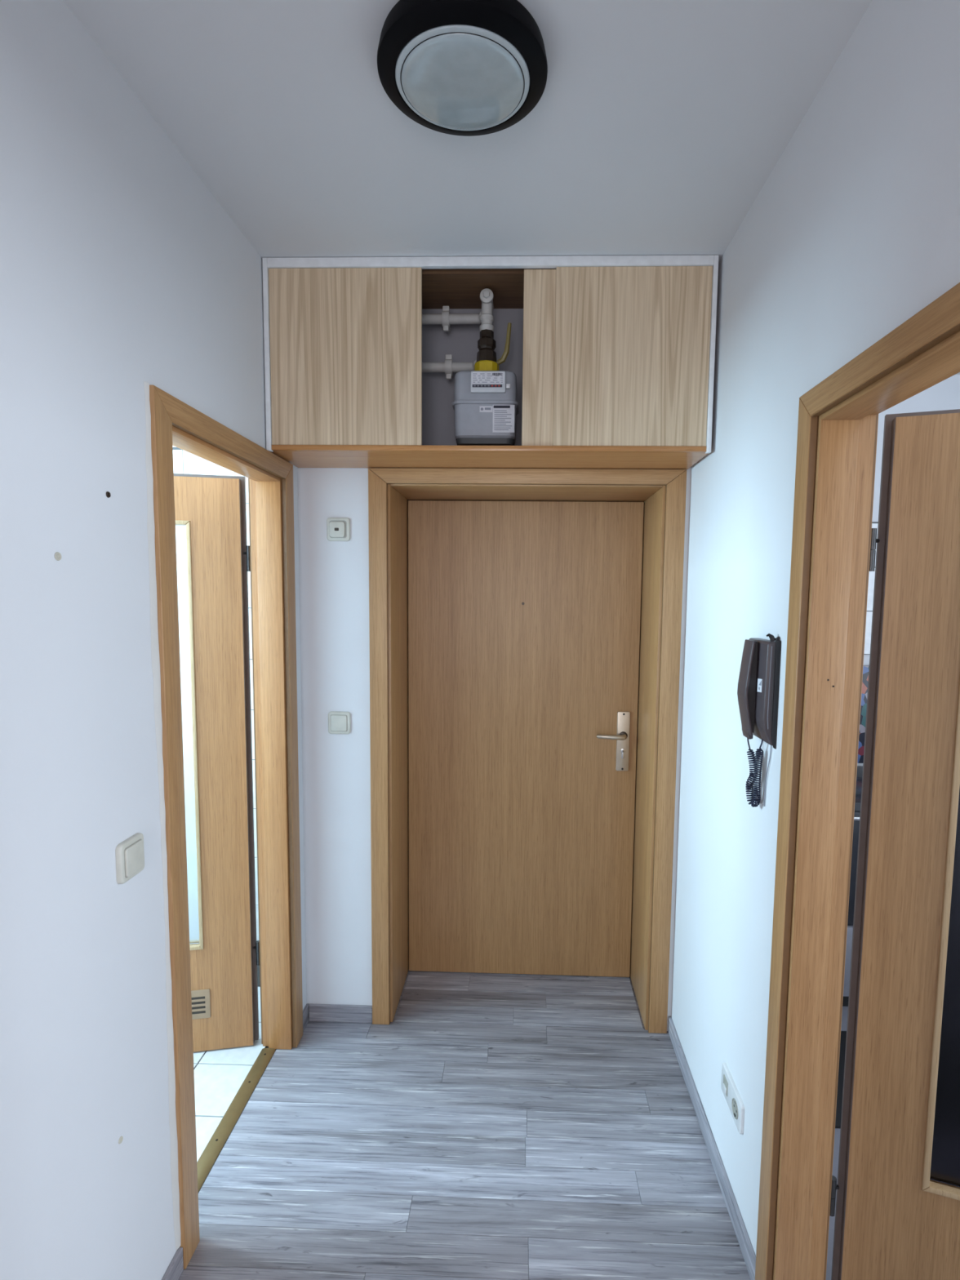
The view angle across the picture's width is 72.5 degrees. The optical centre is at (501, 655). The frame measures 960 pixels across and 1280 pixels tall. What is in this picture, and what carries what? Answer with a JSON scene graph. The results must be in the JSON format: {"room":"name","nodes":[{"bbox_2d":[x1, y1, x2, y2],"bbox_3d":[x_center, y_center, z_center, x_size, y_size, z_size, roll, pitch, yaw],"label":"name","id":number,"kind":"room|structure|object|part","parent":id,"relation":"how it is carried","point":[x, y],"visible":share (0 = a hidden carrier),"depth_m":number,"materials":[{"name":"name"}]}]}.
{"room":"apartment entrance hallway","nodes":[
{"label":"apartment entrance hallway","id":0,"kind":"room"},
{"bbox_2d":[0,0,306,1279],"bbox_3d":[-0.839,0.308,0.282,0.103,2.677,5.050,1,5,2],"label":"wall","id":1,"kind":"structure","parent":0,"point":[121,270],"depth_m":1.19,"materials":[{"name":"white paint"}]},
{"bbox_2d":[54,551,61,560],"bbox_3d":[-0.753,-0.169,1.113,0.002,0.015,0.015,1,5,2],"label":"plug","id":2,"kind":"object","parent":1,"relation":"attached to","point":[57,555],"visible":1,"depth_m":1.11,"materials":[{"name":"white plastic"}]},
{"bbox_2d":[106,491,111,497],"bbox_3d":[-0.748,-0.306,1.245,0.002,0.012,0.012,1,5,2],"label":"plug","id":3,"kind":"object","parent":1,"relation":"attached to","point":[108,494],"visible":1,"depth_m":1.25,"materials":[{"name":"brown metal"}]},
{"bbox_2d":[118,1136,123,1143],"bbox_3d":[-0.763,0.972,1.312,0.002,0.013,0.013,1,5,2],"label":"plug","id":4,"kind":"object","parent":1,"relation":"attached to","point":[121,1138],"visible":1,"depth_m":1.31,"materials":[{"name":"white plastic"}]},
{"bbox_2d":[115,832,144,884],"bbox_3d":[-0.748,0.411,1.326,0.015,0.081,0.081,1,5,2],"label":"light switch","id":5,"kind":"object","parent":1,"relation":"attached to","point":[130,853],"visible":1,"depth_m":1.31,"materials":[{"name":"beige plastic"}]},
{"bbox_2d":[143,382,180,1251],"bbox_3d":[-0.749,0.414,1.446,0.006,1.973,0.022,1,5,2],"label":"trim","id":6,"kind":"structure","parent":1,"relation":"attached to","point":[150,519],"depth_m":1.44,"materials":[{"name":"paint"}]},
{"bbox_2d":[149,385,302,1269],"bbox_3d":[-1.108,0.396,1.887,0.770,2.045,0.834,1,5,2],"label":"door","id":7,"kind":"structure","parent":1,"relation":"in","point":[203,556],"depth_m":2.18,"materials":[{"name":"brown wood"}]},
{"bbox_3d":[-0.743,0.443,1.494,0.014,2.031,0.068,1,5,2],"label":"casing","id":8,"kind":"part","parent":7,"relation":"part of","materials":[{"name":"brown wood"}]},
{"bbox_3d":[-1.169,0.287,2.176,0.278,1.428,0.005,0,5,-11],"label":"pane","id":9,"kind":"part","parent":7,"relation":"part of","materials":[{"name":"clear glass"}]},
{"bbox_2d":[191,988,210,1019],"bbox_3d":[-1.172,1.210,2.240,0.330,0.104,0.004,0,5,-11],"label":"vent grille","id":10,"kind":"object","parent":7,"relation":"attached to","point":[201,997],"depth_m":2.26,"materials":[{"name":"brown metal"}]},
{"bbox_3d":[-0.720,-0.575,1.786,0.014,0.058,0.833,1,5,2],"label":"casing","id":11,"kind":"part","parent":7,"relation":"part of","materials":[{"name":"brown wood"}]},
{"bbox_3d":[-0.836,0.365,2.265,0.014,2.044,0.055,1,5,2],"label":"casing","id":12,"kind":"part","parent":7,"relation":"part of","materials":[{"name":"brown wood"}]},
{"bbox_3d":[-0.718,0.373,2.257,0.014,2.031,0.068,1,5,2],"label":"casing","id":13,"kind":"part","parent":7,"relation":"part of","materials":[{"name":"brown wood"}]},
{"bbox_2d":[161,1003,309,1279],"bbox_3d":[-0.801,1.544,0.225,0.011,0.066,4.496,1,5,2],"label":"baseboard","id":14,"kind":"structure","parent":1,"relation":"attached to","point":[175,1268],"depth_m":1.53,"materials":[{"name":"grey plastic"}]},
{"bbox_2d":[196,1048,275,1191],"bbox_3d":[-0.829,1.415,1.970,0.049,0.006,0.672,1,5,2],"label":"trim","id":15,"kind":"structure","parent":1,"relation":"attached to","point":[215,1145],"depth_m":2.00,"materials":[{"name":"gold metal"}]},
{"bbox_2d":[297,466,691,1031],"bbox_3d":[-0.032,0.113,2.530,1.362,2.677,0.400,1,5,2],"label":"wall","id":16,"kind":"structure","parent":0,"point":[334,575],"depth_m":2.36,"materials":[{"name":"white paint"}]},
{"bbox_2d":[326,517,350,541],"bbox_3d":[-0.570,-0.441,2.287,0.081,0.081,0.018,1,5,2],"label":"button","id":17,"kind":"object","parent":16,"relation":"attached to","point":[338,529],"visible":1,"depth_m":2.28,"materials":[{"name":"beige plastic"}]},
{"bbox_2d":[328,711,351,733],"bbox_3d":[-0.582,0.243,2.351,0.081,0.081,0.015,1,5,2],"label":"light switch","id":18,"kind":"object","parent":16,"relation":"attached to","point":[339,722],"visible":1,"depth_m":2.35,"materials":[{"name":"beige plastic"}]},
{"bbox_2d":[308,1003,372,1023],"bbox_3d":[-0.601,1.344,2.454,0.239,0.066,0.011,1,5,2],"label":"baseboard","id":19,"kind":"structure","parent":16,"relation":"attached to","point":[317,1012],"depth_m":2.45,"materials":[{"name":"grey laminate"}]},
{"bbox_2d":[262,254,718,469],"bbox_3d":[-0.037,-0.909,2.092,1.346,0.561,0.284,1,5,2],"label":"upper cabinet","id":20,"kind":"object","parent":16,"relation":"attached to","point":[611,358],"visible":0.95,"depth_m":1.97,"materials":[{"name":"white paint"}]},
{"bbox_3d":[-0.469,-0.899,1.977,0.460,0.515,0.010,1,5,2],"label":"sliding door","id":21,"kind":"part","parent":20,"relation":"part of","materials":[{"name":"brown wood"}]},
{"bbox_2d":[452,370,518,445],"bbox_3d":[-0.049,-0.782,2.099,0.210,0.228,0.151,1,5,2],"label":"gas meter","id":22,"kind":"object","parent":20,"relation":"in","point":[485,405],"visible":0.95,"depth_m":2.04,"materials":[{"name":"grey metal"}]},
{"bbox_2d":[422,288,511,379],"bbox_3d":[-0.306,-1.034,2.165,0.696,0.256,0.163,1,5,9],"label":"gas pipe","id":23,"kind":"object","parent":22,"relation":"attached to","point":[486,360],"visible":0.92,"depth_m":2.08,"materials":[{"name":"white metal"}]},
{"bbox_3d":[0.010,-0.993,2.086,0.047,0.125,0.018,3,6,22],"label":"valve lever","id":24,"kind":"part","parent":23,"relation":"part of","materials":[{"name":"gold metal"}]},
{"bbox_2d":[455,437,514,445],"bbox_3d":[-0.050,-0.678,2.113,0.186,0.019,0.121,1,5,2],"label":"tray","id":25,"kind":"object","parent":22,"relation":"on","point":[460,441],"depth_m":2.06,"materials":[{"name":"black plastic"}]},
{"bbox_3d":[-0.040,-0.846,2.025,0.108,0.063,0.014,1,5,2],"label":"index plate","id":26,"kind":"part","parent":22,"relation":"part of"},
{"bbox_2d":[472,375,502,382],"bbox_3d":[-0.041,-0.856,2.017,0.092,0.027,0.001,1,5,2],"label":"print","id":27,"kind":"object","parent":22,"relation":"on","point":[476,379],"depth_m":2.02},
{"bbox_2d":[493,410,511,430],"bbox_3d":[0.006,-0.734,2.040,0.055,0.060,0.001,1,5,2],"label":"print","id":28,"kind":"object","parent":22,"relation":"attached to","point":[502,419],"depth_m":2.04},
{"bbox_3d":[0.022,-0.833,2.025,0.013,0.013,0.012,1,5,2],"label":"seal knob","id":29,"kind":"part","parent":22,"relation":"part of","materials":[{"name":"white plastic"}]},
{"bbox_3d":[0.294,-0.890,1.966,0.457,0.515,0.010,1,5,2],"label":"sliding door","id":30,"kind":"part","parent":20,"relation":"part of","materials":[{"name":"brown wood"}]},
{"bbox_3d":[0.389,-0.887,1.950,0.457,0.515,0.010,1,5,2],"label":"sliding door","id":31,"kind":"part","parent":20,"relation":"part of","materials":[{"name":"brown wood"}]},
{"bbox_2d":[368,467,686,1033],"bbox_3d":[0.082,0.355,2.537,1.093,2.035,0.408,1,5,2],"label":"door","id":32,"kind":"structure","parent":16,"relation":"in","point":[525,624],"depth_m":2.64,"materials":[{"name":"brown wood"}]},
{"bbox_3d":[-0.439,0.365,2.357,0.064,2.035,0.014,1,5,2],"label":"casing","id":33,"kind":"part","parent":32,"relation":"part of","materials":[{"name":"brown wood"}]},
{"bbox_3d":[0.086,-0.616,2.251,1.092,0.050,0.014,1,5,2],"label":"casing","id":34,"kind":"part","parent":32,"relation":"part of","materials":[{"name":"brown wood"}]},
{"bbox_3d":[0.445,0.326,2.631,0.122,0.024,0.048,1,5,2],"label":"lever","id":35,"kind":"part","parent":32,"relation":"part of","materials":[{"name":"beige metal"}]},
{"bbox_3d":[0.496,0.350,2.663,0.052,0.245,0.008,1,5,2],"label":"handle plate","id":36,"kind":"part","parent":32,"relation":"part of","materials":[{"name":"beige metal"}]},
{"bbox_3d":[0.589,0.380,2.325,0.066,2.035,0.014,1,5,2],"label":"casing","id":37,"kind":"part","parent":32,"relation":"part of","materials":[{"name":"brown wood"}]},
{"bbox_2d":[62,0,959,374],"bbox_3d":[0.299,-1.075,0.295,6.050,0.100,5.500,1,5,2],"label":"ceiling","id":38,"kind":"structure","parent":0,"point":[655,127],"depth_m":1.39,"materials":[{"name":"white paint"}]},
{"bbox_2d":[377,0,547,136],"bbox_3d":[-0.071,-1.079,1.215,0.314,0.065,0.314,1,5,2],"label":"ceiling lamp","id":39,"kind":"object","parent":38,"relation":"attached to","point":[457,82],"visible":1,"depth_m":1.16,"materials":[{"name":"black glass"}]},
{"bbox_3d":[-0.071,-1.054,1.217,0.227,0.013,0.227,1,5,2],"label":"lamp shade","id":40,"kind":"part","parent":39,"relation":"part of","materials":[{"name":"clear glass"}]},
{"bbox_2d":[178,969,848,1279],"bbox_3d":[0.245,1.602,0.519,5.500,0.080,5.360,1,5,2],"label":"floor","id":41,"kind":"structure","parent":0,"point":[500,1126],"depth_m":1.90,"materials":[{"name":"grey laminate"}]},
{"bbox_2d":[835,1031,846,1128],"bbox_3d":[1.276,1.416,2.201,0.750,0.008,0.450,1,5,2],"label":"floor mat","id":42,"kind":"object","parent":41,"relation":"on","point":[843,1033],"visible":0.02,"depth_m":2.18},
{"bbox_2d":[842,765,862,1006],"bbox_3d":[1.396,0.951,2.788,0.600,0.830,0.610,1,5,2],"label":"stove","id":43,"kind":"object","parent":41,"relation":"on","point":[860,768],"visible":0.02,"depth_m":2.52,"materials":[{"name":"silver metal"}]},
{"bbox_3d":[1.385,1.185,2.533,0.592,0.280,0.020,1,5,2],"label":"drawer","id":44,"kind":"part","parent":43,"relation":"part of","materials":[{"name":"white metal"}]},
{"bbox_3d":[1.389,0.792,2.496,0.592,0.400,0.022,1,5,2],"label":"oven door","id":45,"kind":"part","parent":43,"relation":"part of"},
{"bbox_2d":[671,0,959,1255],"bbox_3d":[0.633,0.312,0.409,0.108,2.677,5.400,1,5,2],"label":"wall","id":46,"kind":"structure","parent":0,"point":[854,230],"depth_m":1.52,"materials":[{"name":"white paint"}]},
{"bbox_2d":[667,1016,755,1279],"bbox_3d":[0.608,1.404,1.963,0.011,0.060,0.918,1,5,2],"label":"baseboard","id":47,"kind":"structure","parent":46,"relation":"attached to","point":[748,1252],"depth_m":1.82,"materials":[{"name":"grey plastic"}]},
{"bbox_2d":[720,1062,744,1133],"bbox_3d":[0.602,1.154,1.710,0.012,0.080,0.160,1,5,2],"label":"wall socket","id":48,"kind":"object","parent":46,"relation":"attached to","point":[734,1100],"visible":1,"depth_m":1.69,"materials":[{"name":"white plastic"}]},
{"bbox_2d":[737,633,781,807],"bbox_3d":[0.588,0.153,1.523,0.056,0.415,0.136,1,5,2],"label":"phone","id":49,"kind":"object","parent":46,"relation":"attached to","point":[757,690],"visible":1,"depth_m":1.50,"materials":[{"name":"brown plastic"}]},
{"bbox_3d":[0.597,0.273,1.535,0.025,0.174,0.048,-2,6,-25],"label":"coiled cord","id":50,"kind":"part","parent":49,"relation":"part of","materials":[{"name":"black plastic"}]},
{"bbox_3d":[0.609,0.088,1.450,0.010,0.243,0.003,1,5,2],"label":"wall plate","id":51,"kind":"part","parent":49,"relation":"part of","materials":[{"name":"brown plastic"}]},
{"bbox_2d":[755,282,959,1279],"bbox_3d":[1.013,0.511,0.979,0.867,2.026,0.870,1,5,2],"label":"door","id":52,"kind":"structure","parent":46,"relation":"in","point":[897,1211],"depth_m":1.34,"materials":[{"name":"brown wood"}]},
{"bbox_3d":[0.600,0.478,1.389,0.014,2.007,0.058,1,5,2],"label":"casing","id":53,"kind":"part","parent":52,"relation":"part of","materials":[{"name":"brown wood"}]},
{"bbox_3d":[0.723,0.470,1.394,0.014,2.025,0.057,1,5,2],"label":"casing","id":54,"kind":"part","parent":52,"relation":"part of","materials":[{"name":"brown wood"}]},
{"bbox_3d":[0.598,-0.459,0.905,0.014,0.053,0.852,1,5,2],"label":"casing","id":55,"kind":"part","parent":52,"relation":"part of","materials":[{"name":"brown wood"}]},
{"bbox_3d":[1.101,0.415,1.252,0.409,1.404,0.005,2,6,20],"label":"pane","id":56,"kind":"part","parent":52,"relation":"part of","materials":[{"name":"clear glass"}]},
{"bbox_2d":[857,374,959,765],"bbox_3d":[1.986,0.086,3.054,2.422,2.677,0.105,1,5,2],"label":"wall","id":57,"kind":"structure","parent":0,"point":[944,395],"depth_m":2.92,"materials":[{"name":"white paint"}]},
{"bbox_2d":[857,665,869,763],"bbox_3d":[1.693,0.273,3.019,1.200,0.455,0.016,1,5,2],"label":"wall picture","id":58,"kind":"object","parent":57,"relation":"attached to","point":[865,668],"visible":0.02,"depth_m":3.01,"materials":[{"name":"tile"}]},
{"bbox_3d":[-1.666,0.085,2.635,1.705,2.677,0.098,1,5,2],"label":"wall","id":59,"kind":"structure","parent":0,"visible":0},
{"bbox_2d":[173,447,260,986],"bbox_3d":[-1.621,0.274,2.595,1.604,2.150,0.013,1,5,2],"label":"wall","id":60,"kind":"structure","parent":59,"relation":"attached to","point":[184,462],"depth_m":2.49,"materials":[{"name":"paint"}]}
]}

